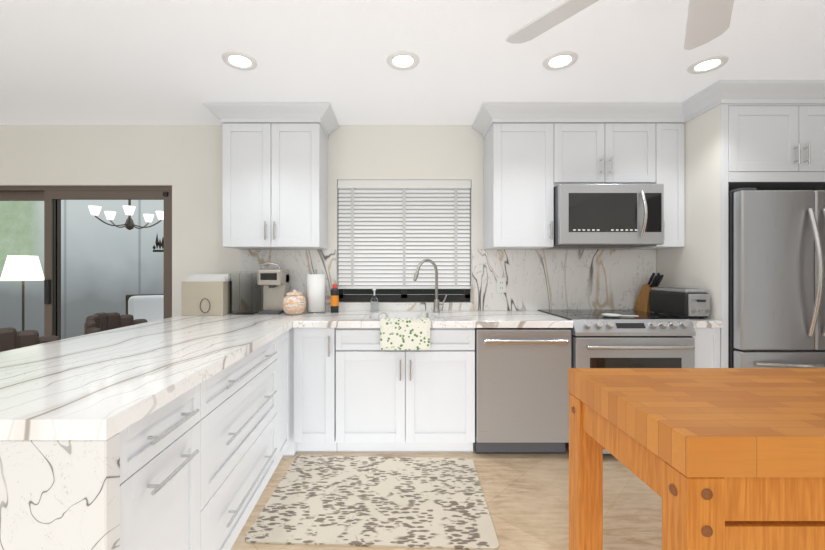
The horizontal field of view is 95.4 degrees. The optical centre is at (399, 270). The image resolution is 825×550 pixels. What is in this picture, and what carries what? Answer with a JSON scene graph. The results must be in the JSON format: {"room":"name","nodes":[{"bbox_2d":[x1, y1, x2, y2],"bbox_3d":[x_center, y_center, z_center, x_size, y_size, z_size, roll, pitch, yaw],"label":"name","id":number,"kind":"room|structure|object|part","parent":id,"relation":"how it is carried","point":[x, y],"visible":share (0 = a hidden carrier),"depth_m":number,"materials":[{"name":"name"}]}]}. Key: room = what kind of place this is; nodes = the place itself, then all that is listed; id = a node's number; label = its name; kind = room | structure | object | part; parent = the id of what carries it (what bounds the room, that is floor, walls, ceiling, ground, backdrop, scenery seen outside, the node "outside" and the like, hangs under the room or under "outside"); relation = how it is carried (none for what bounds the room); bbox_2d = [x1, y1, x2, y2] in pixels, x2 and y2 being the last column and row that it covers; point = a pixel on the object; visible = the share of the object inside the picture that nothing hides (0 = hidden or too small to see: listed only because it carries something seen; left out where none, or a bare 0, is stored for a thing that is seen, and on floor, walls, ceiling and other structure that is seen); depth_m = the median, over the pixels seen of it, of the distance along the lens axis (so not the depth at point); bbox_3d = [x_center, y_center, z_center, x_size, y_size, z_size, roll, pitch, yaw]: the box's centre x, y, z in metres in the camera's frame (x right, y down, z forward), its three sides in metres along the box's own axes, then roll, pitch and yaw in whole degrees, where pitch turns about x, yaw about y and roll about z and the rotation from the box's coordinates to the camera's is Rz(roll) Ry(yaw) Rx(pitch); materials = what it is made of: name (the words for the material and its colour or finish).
{"room":"kitchen","nodes":[
{"label":"kitchen","id":0,"kind":"room"},
{"bbox_2d":[0,125,654,316],"bbox_3d":[-0.600,0.013,3.100,8.000,2.375,0.160,0,0,0],"label":"wall","id":1,"kind":"structure","parent":0,"point":[185,162],"depth_m":3.02,"materials":[{"name":"beige paint"}]},
{"bbox_2d":[0,186,171,339],"bbox_3d":[-2.868,0.254,3.091,2.064,1.892,0.118,0,0,0],"label":"sliding door","id":2,"kind":"structure","parent":1,"relation":"in","point":[72,258],"depth_m":3.07,"materials":[{"name":"clear glass"}]},
{"bbox_2d":[203,103,338,248],"bbox_3d":[-0.929,-0.672,2.813,0.881,0.999,0.408,0,0,0],"label":"upper cabinet","id":3,"kind":"object","parent":1,"relation":"attached to","point":[275,175],"visible":1,"depth_m":2.71,"materials":[{"name":"white paint"}]},
{"bbox_2d":[336,179,471,301],"bbox_3d":[0.034,-0.235,3.075,1.092,1.009,0.107,0,0,0],"label":"kitchen window","id":4,"kind":"structure","parent":1,"relation":"in","point":[400,295],"depth_m":3.08,"materials":[{"name":"clear glass"}]},
{"bbox_2d":[338,180,470,288],"bbox_3d":[0.034,-0.294,3.049,1.076,0.879,0.054,0,0,0],"label":"window blind","id":5,"kind":"object","parent":4,"relation":"attached to","point":[393,234],"visible":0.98,"depth_m":3.04,"materials":[{"name":"white plastic"}]},
{"bbox_2d":[240,250,656,310],"bbox_3d":[0.389,0.072,3.009,3.327,0.488,0.015,0,0,0],"label":"backsplash","id":6,"kind":"structure","parent":1,"relation":"attached to","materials":[{"name":"white stone"}]},
{"bbox_2d":[497,278,505,292],"bbox_3d":[0.810,0.115,2.997,0.074,0.116,0.008,0,0,0],"label":"outlet","id":7,"kind":"object","parent":1,"relation":"attached to","point":[501,285],"visible":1,"depth_m":3.00,"materials":[{"name":"white plastic"}]},
{"bbox_2d":[480,104,555,248],"bbox_3d":[0.891,-0.671,2.859,0.436,0.998,0.317,0,0,0],"label":"upper cabinet","id":8,"kind":"object","parent":1,"relation":"attached to","point":[520,139],"depth_m":2.71,"materials":[{"name":"white paint"}]},
{"bbox_2d":[556,104,659,179],"bbox_3d":[1.477,-0.891,2.859,0.735,0.558,0.317,0,0,0],"label":"upper cabinet","id":9,"kind":"object","parent":1,"relation":"attached to","point":[584,175],"depth_m":2.70,"materials":[{"name":"white paint"}]},
{"bbox_2d":[552,180,675,247],"bbox_3d":[1.477,-0.397,2.774,0.725,0.423,0.453,0,0,0],"label":"microwave","id":10,"kind":"object","parent":1,"relation":"attached to","point":[585,213],"depth_m":2.61,"materials":[{"name":"silver metal"}]},
{"bbox_2d":[629,104,687,248],"bbox_3d":[1.948,-0.671,2.859,0.208,0.998,0.317,0,0,0],"label":"upper cabinet","id":11,"kind":"object","parent":1,"relation":"attached to","point":[673,117],"depth_m":2.70,"materials":[{"name":"white paint"}]},
{"bbox_2d":[728,104,824,192],"bbox_3d":[2.598,-0.871,2.688,0.995,0.601,0.658,0,0,0],"label":"upper cabinet","id":12,"kind":"object","parent":1,"relation":"attached to","point":[776,146],"visible":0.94,"depth_m":2.40,"materials":[{"name":"white paint"}]},
{"bbox_2d":[0,0,824,124],"bbox_3d":[-0.600,-1.215,0.310,8.000,0.080,5.820,0,0,0],"label":"ceiling","id":13,"kind":"structure","parent":0,"point":[112,62],"depth_m":2.04,"materials":[{"name":"paint"}]},
{"bbox_2d":[222,51,257,69],"bbox_3d":[-0.894,-1.171,2.095,0.184,0.006,0.184,0,0,0],"label":"recessed light","id":14,"kind":"object","parent":13,"relation":"in","point":[239,60],"visible":1,"depth_m":2.09,"materials":[{"name":"white plastic"}]},
{"bbox_2d":[387,51,418,69],"bbox_3d":[0.017,-1.171,2.095,0.184,0.006,0.184,0,0,0],"label":"recessed light","id":15,"kind":"object","parent":13,"relation":"in","point":[404,60],"visible":1,"depth_m":2.09,"materials":[{"name":"white plastic"}]},
{"bbox_2d":[542,51,577,69],"bbox_3d":[0.894,-1.171,2.095,0.184,0.006,0.184,0,0,0],"label":"recessed light","id":16,"kind":"object","parent":13,"relation":"in","point":[560,60],"visible":1,"depth_m":2.09,"materials":[{"name":"white plastic"}]},
{"bbox_2d":[506,0,733,49],"bbox_3d":[0.831,-1.007,0.908,1.257,0.334,1.207,0,0,0],"label":"ceiling fan","id":17,"kind":"object","parent":13,"relation":"hanging from","point":[708,21],"visible":1,"depth_m":1.35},
{"bbox_2d":[687,56,728,73],"bbox_3d":[1.750,-1.171,2.135,0.184,0.006,0.184,0,0,0],"label":"recessed light","id":18,"kind":"object","parent":13,"relation":"in","point":[708,64],"visible":1,"depth_m":2.13,"materials":[{"name":"white plastic"}]},
{"bbox_2d":[231,448,661,549],"bbox_3d":[-0.600,1.230,0.310,8.000,0.060,5.820,0,0,0],"label":"floor","id":19,"kind":"structure","parent":0,"point":[526,496],"depth_m":1.94,"materials":[{"name":"stone"}]},
{"bbox_2d":[0,327,59,351],"bbox_3d":[-1.851,0.743,1.840,0.444,0.916,0.491,0,0,0],"label":"counter stool","id":20,"kind":"object","parent":19,"relation":"on","point":[11,338],"visible":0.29,"depth_m":1.96,"materials":[{"name":"brown leather"}]},
{"bbox_2d":[84,312,146,334],"bbox_3d":[-1.851,0.743,2.560,0.444,0.916,0.491,0,0,0],"label":"counter stool","id":21,"kind":"object","parent":19,"relation":"on","point":[99,322],"visible":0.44,"depth_m":2.59,"materials":[{"name":"brown leather"}]},
{"bbox_2d":[0,250,723,549],"bbox_3d":[0.243,0.514,1.938,3.617,1.372,2.277,0,0,0],"label":"kitchen counter","id":22,"kind":"object","parent":19,"relation":"on","point":[180,432],"visible":0.96,"depth_m":1.69,"materials":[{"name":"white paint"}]},
{"bbox_2d":[181,274,229,315],"bbox_3d":[-1.403,0.170,2.726,0.295,0.291,0.148,0,0,0],"label":"bread box","id":23,"kind":"object","parent":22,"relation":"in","point":[205,294],"visible":0.98,"depth_m":2.66,"materials":[{"name":"beige metal"}]},
{"bbox_2d":[229,271,260,314],"bbox_3d":[-1.153,0.160,2.800,0.171,0.312,0.166,0,0,0],"label":"canister","id":24,"kind":"object","parent":22,"relation":"in","point":[245,293],"visible":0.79,"depth_m":2.72,"materials":[{"name":"grey metal"}]},
{"bbox_2d":[257,262,288,313],"bbox_3d":[-0.960,0.124,2.846,0.180,0.383,0.228,0,0,0],"label":"coffee maker","id":25,"kind":"object","parent":22,"relation":"in","point":[274,283],"visible":0.85,"depth_m":2.85,"materials":[{"name":"grey plastic"}]},
{"bbox_2d":[282,290,305,314],"bbox_3d":[-0.772,0.226,2.740,0.172,0.180,0.172,0,0,0],"label":"decorative jar","id":26,"kind":"object","parent":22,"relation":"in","point":[294,302],"visible":1,"depth_m":2.68,"materials":[{"name":"ceramic"}]},
{"bbox_2d":[306,269,326,313],"bbox_3d":[-0.631,0.150,2.840,0.153,0.331,0.144,0,0,0],"label":"paper towel holder","id":27,"kind":"object","parent":22,"relation":"in","point":[315,293],"visible":1,"depth_m":2.78,"materials":[{"name":"white paper"}]},
{"bbox_2d":[331,284,338,312],"bbox_3d":[-0.500,0.207,2.870,0.062,0.217,0.062,0,0,0],"label":"bottle","id":28,"kind":"object","parent":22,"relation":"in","point":[334,299],"visible":1,"depth_m":2.85,"materials":[{"name":"glass"}]},
{"bbox_2d":[371,289,377,311],"bbox_3d":[-0.200,0.227,2.920,0.060,0.177,0.080,0,0,0],"label":"soap dispenser","id":29,"kind":"object","parent":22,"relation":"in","point":[374,303],"visible":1,"depth_m":2.91,"materials":[{"name":"clear glass"}]},
{"bbox_3d":[0.034,0.261,3.039,1.088,0.015,0.076,0,0,0],"label":"window sill quartz","id":30,"kind":"part","parent":22,"relation":"part of","materials":[{"name":"white stone"}]},
{"bbox_2d":[380,318,429,349],"bbox_3d":[0.033,0.405,2.423,0.315,0.190,0.124,0,0,0],"label":"dish towel","id":31,"kind":"object","parent":22,"relation":"hanging from","point":[404,333],"visible":0.98,"depth_m":2.36,"materials":[{"name":"white fabric"}]},
{"bbox_2d":[635,273,663,311],"bbox_3d":[1.932,0.164,2.893,0.100,0.304,0.185,0,0,-12],"label":"knife block","id":32,"kind":"object","parent":22,"relation":"in","point":[642,302],"visible":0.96,"depth_m":2.87,"materials":[{"name":"brown wood"}]},
{"bbox_2d":[650,287,709,318],"bbox_3d":[1.957,0.218,2.625,0.165,0.196,0.410,0,0,0],"label":"toaster","id":33,"kind":"object","parent":22,"relation":"in","point":[686,303],"visible":1,"depth_m":2.51,"materials":[{"name":"black plastic"}]},
{"bbox_2d":[245,455,498,549],"bbox_3d":[-0.117,1.195,2.018,1.152,0.008,0.815,0,0,0],"label":"kitchen rug","id":34,"kind":"object","parent":19,"relation":"on","point":[405,502],"visible":0.98,"depth_m":1.90,"materials":[{"name":"beige fabric"}]},
{"bbox_2d":[473,328,570,453],"bbox_3d":[0.791,0.785,2.658,0.605,0.830,0.624,0,0,0],"label":"dishwasher","id":35,"kind":"object","parent":19,"relation":"on","point":[521,393],"visible":0.88,"depth_m":2.39,"materials":[{"name":"grey metal"}]},
{"bbox_2d":[538,309,695,453],"bbox_3d":[1.480,0.754,2.652,0.754,0.893,0.711,0,0,0],"label":"range","id":36,"kind":"object","parent":19,"relation":"on","point":[642,340],"visible":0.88,"depth_m":2.35,"materials":[{"name":"silver metal"}]},
{"bbox_2d":[602,313,638,316],"bbox_3d":[1.469,0.299,2.520,0.217,0.016,0.120,0,0,0],"label":"spoon rest","id":37,"kind":"object","parent":36,"relation":"on","point":[610,315],"visible":1,"depth_m":2.48,"materials":[{"name":"white ceramic"}]},
{"bbox_2d":[568,368,824,549],"bbox_3d":[1.220,0.779,1.097,1.206,0.842,0.583,0,0,0],"label":"kitchen island","id":38,"kind":"object","parent":19,"relation":"on","point":[723,458],"visible":1,"depth_m":0.89,"materials":[{"name":"brown wood"}]},
{"bbox_2d":[728,188,824,367],"bbox_3d":[2.559,0.341,2.610,0.905,1.718,0.760,0,0,0],"label":"refrigerator","id":39,"kind":"object","parent":19,"relation":"on","point":[776,278],"visible":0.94,"depth_m":2.31,"materials":[{"name":"silver metal"}]},
{"bbox_2d":[655,104,727,367],"bbox_3d":[2.076,0.013,2.707,0.044,2.373,0.622,0,0,0],"label":"wall","id":40,"kind":"structure","parent":0,"point":[699,260],"depth_m":2.51,"materials":[{"name":"beige paint"}]}
]}

